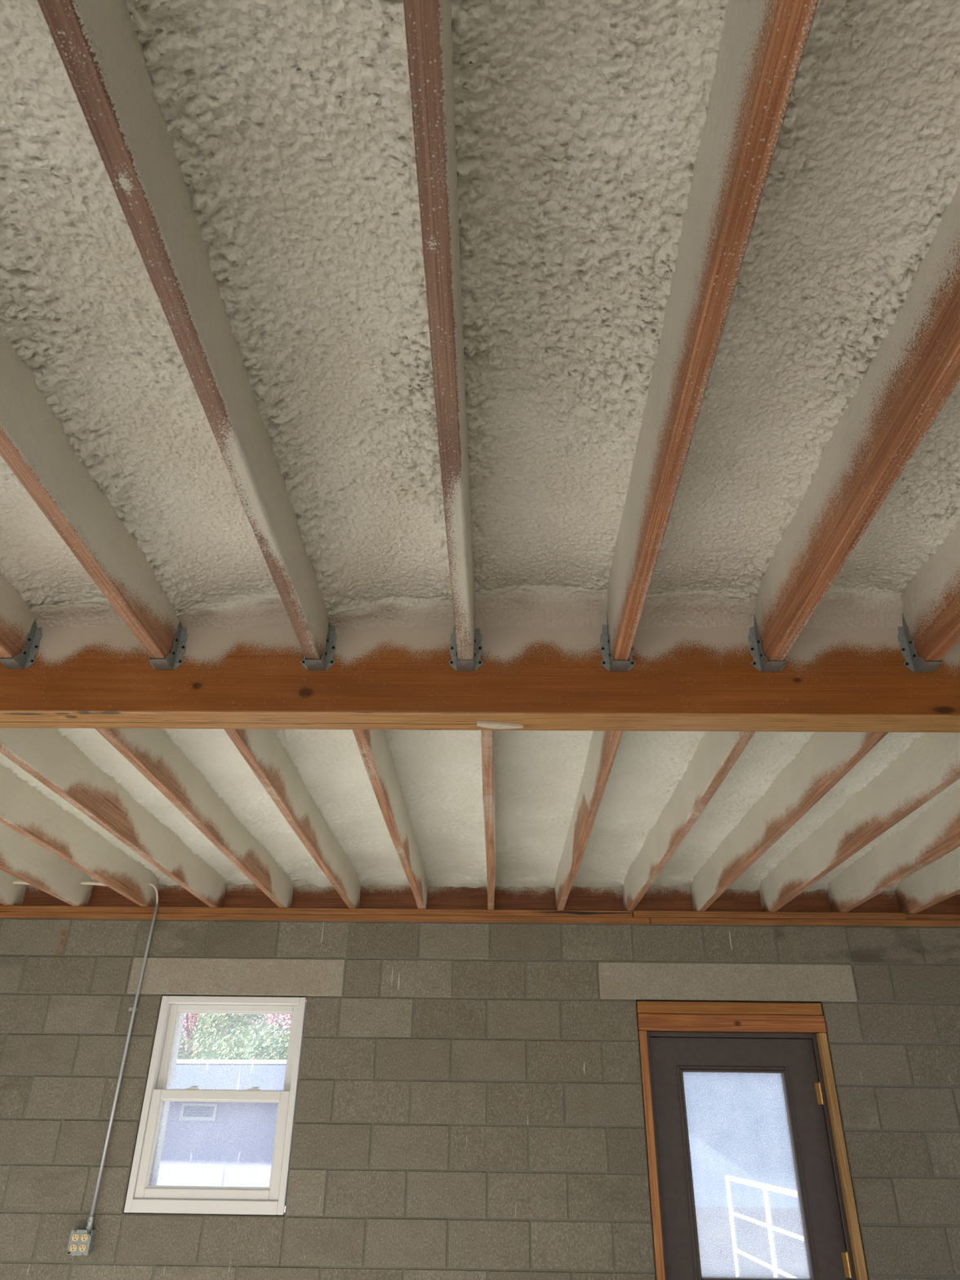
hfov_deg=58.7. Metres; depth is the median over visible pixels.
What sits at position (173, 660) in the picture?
hanger
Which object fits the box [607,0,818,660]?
joist
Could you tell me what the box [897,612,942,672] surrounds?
hanger
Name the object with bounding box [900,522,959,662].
joist
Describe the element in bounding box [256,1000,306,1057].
tree
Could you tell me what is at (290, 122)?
foam
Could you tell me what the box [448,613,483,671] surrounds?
hanger
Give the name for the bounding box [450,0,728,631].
foam
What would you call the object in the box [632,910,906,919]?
plate
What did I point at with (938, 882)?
joist
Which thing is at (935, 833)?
joist
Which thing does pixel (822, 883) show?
foam
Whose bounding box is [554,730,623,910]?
joist
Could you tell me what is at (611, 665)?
hanger
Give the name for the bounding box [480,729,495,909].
joist
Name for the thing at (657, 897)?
board
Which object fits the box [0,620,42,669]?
hanger
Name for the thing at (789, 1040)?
door
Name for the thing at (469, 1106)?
wall
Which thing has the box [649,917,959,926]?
plate
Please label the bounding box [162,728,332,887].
foam
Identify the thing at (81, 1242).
outlet box
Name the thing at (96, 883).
electrical cable
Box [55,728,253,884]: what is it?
foam
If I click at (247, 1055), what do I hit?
tree
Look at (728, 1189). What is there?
railing
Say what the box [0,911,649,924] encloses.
plate
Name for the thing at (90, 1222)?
conduit
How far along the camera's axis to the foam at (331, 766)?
3.88 m
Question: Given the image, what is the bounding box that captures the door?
[635,1000,867,1279]
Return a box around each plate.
[0,905,632,917]
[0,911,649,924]
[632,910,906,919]
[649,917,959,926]
[905,914,959,919]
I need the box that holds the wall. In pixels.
[0,918,959,1279]
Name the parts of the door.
jamb casing, head plate, head casing, pane, glass moulding, jamb casing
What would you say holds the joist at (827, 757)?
on the plate at (636, 913)
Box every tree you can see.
[177,1031,196,1059]
[179,1013,257,1059]
[187,1013,266,1059]
[204,1022,289,1059]
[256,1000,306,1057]
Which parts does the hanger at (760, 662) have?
seat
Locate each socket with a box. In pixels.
[70,1244,76,1251]
[71,1234,79,1240]
[79,1244,86,1251]
[80,1234,88,1240]
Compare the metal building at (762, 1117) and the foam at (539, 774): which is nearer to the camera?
the foam at (539, 774)
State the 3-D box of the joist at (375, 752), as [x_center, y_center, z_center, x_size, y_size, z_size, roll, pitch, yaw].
[-0.362,0.757,3.815,0.052,0.286,3.068,0,-29,1]
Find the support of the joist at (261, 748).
on the plate at (2, 908)
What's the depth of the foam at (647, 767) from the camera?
3.84 m
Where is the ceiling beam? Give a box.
[0,623,959,732]
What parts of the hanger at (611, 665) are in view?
seat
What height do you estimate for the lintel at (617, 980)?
0.194 m
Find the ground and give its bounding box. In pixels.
[695,1206,808,1278]
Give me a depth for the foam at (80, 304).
1.59 m
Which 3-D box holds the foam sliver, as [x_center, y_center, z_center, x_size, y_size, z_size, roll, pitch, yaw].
[0.053,0.230,2.296,0.128,0.008,0.031,5,-29,-7]
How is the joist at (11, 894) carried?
on the plate at (2, 908)
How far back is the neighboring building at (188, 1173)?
17.89 m
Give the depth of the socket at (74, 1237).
4.18 m
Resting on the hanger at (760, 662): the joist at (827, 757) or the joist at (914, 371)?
the joist at (914, 371)
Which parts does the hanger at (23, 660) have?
seat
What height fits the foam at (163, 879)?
0.084 m
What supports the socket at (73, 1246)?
attached to the outlet box
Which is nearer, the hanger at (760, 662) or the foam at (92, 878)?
the hanger at (760, 662)
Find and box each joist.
[0,325,179,658]
[0,568,35,658]
[0,728,226,906]
[0,763,159,906]
[0,822,93,906]
[0,869,27,905]
[37,0,328,659]
[94,728,293,907]
[223,728,360,908]
[352,729,427,909]
[403,0,475,660]
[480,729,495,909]
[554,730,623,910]
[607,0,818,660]
[622,731,755,911]
[689,732,888,911]
[755,181,959,661]
[759,732,959,911]
[826,786,959,912]
[895,848,959,914]
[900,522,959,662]
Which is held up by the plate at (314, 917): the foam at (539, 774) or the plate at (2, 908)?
the plate at (2, 908)
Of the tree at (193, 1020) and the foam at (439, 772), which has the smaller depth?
the foam at (439, 772)
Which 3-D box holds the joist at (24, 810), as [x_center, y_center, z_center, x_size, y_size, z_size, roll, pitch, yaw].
[-1.988,0.752,3.845,0.052,0.286,3.068,0,-29,1]
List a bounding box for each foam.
[0,0,293,630]
[0,455,125,627]
[0,752,180,885]
[1,823,100,882]
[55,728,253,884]
[124,0,454,630]
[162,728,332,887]
[274,728,409,886]
[384,729,487,888]
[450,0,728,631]
[493,730,593,888]
[572,730,706,887]
[637,0,959,629]
[651,731,814,886]
[727,732,924,891]
[803,381,959,630]
[804,778,959,891]
[884,846,959,891]
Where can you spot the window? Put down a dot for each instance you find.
(144, 1195)
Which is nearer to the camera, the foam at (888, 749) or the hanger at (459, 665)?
the hanger at (459, 665)
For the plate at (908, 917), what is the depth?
4.93 m
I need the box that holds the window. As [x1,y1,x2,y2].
[124,995,306,1214]
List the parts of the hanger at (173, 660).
seat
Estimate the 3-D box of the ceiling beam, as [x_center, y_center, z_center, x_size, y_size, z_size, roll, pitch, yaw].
[0.044,0.040,2.384,6.890,0.412,0.114,0,-29,1]
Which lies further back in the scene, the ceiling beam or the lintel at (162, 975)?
the lintel at (162, 975)
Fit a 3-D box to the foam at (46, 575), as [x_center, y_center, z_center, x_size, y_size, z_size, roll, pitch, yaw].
[-1.096,-1.517,-0.193,0.368,0.097,5.935,0,-29,1]
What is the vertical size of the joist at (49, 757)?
0.286 m
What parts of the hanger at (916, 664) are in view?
seat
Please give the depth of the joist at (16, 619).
2.26 m
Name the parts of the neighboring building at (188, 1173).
pane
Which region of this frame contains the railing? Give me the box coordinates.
[724,1175,804,1277]
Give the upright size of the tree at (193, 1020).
8.982 m
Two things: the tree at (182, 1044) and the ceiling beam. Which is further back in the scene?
the tree at (182, 1044)
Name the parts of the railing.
post, rail, rail, rail, post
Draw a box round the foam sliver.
[476,720,523,728]
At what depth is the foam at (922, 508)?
2.14 m
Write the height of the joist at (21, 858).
0.286 m
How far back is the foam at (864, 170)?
1.48 m
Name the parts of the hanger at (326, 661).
seat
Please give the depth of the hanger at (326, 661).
2.31 m
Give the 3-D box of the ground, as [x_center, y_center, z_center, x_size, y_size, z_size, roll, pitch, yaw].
[0.685,24.827,40.710,120.000,0.160,84.699,0,-29,1]
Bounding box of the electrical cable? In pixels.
[13,880,158,903]
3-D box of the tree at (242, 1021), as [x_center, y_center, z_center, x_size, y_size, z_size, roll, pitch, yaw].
[-9.357,15.867,31.272,2.812,6.106,2.854,4,-29,-5]
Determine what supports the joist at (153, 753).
on the plate at (2, 908)
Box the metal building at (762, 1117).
[683,1072,799,1208]
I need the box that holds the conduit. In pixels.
[85,903,158,1229]
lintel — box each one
[126,956,345,995]
[598,961,857,1001]
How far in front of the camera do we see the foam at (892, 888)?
5.09 m
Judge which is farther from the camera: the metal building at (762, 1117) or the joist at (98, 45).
the metal building at (762, 1117)
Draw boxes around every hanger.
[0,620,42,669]
[148,621,187,670]
[301,622,337,670]
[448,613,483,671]
[600,611,635,671]
[747,614,786,671]
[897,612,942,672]
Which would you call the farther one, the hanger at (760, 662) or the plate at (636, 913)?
the plate at (636, 913)
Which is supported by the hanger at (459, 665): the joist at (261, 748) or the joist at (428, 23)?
the joist at (428, 23)
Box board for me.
[0,883,959,914]
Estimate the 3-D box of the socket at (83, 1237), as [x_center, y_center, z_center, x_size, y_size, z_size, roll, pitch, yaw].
[-1.935,2.925,4.180,0.033,0.027,0.004,0,-29,1]
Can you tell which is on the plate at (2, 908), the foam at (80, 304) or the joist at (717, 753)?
the joist at (717, 753)
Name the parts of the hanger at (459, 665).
seat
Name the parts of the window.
sash, pane, sash, pane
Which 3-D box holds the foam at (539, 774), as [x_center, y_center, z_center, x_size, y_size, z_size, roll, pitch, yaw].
[0.248,0.714,3.830,0.367,0.079,3.068,0,-29,1]
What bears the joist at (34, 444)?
on the hanger at (173, 660)
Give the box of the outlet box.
[67,1228,95,1255]
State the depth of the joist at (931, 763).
3.60 m
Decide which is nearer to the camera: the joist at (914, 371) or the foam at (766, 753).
the joist at (914, 371)
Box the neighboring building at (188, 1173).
[156,1059,286,1212]

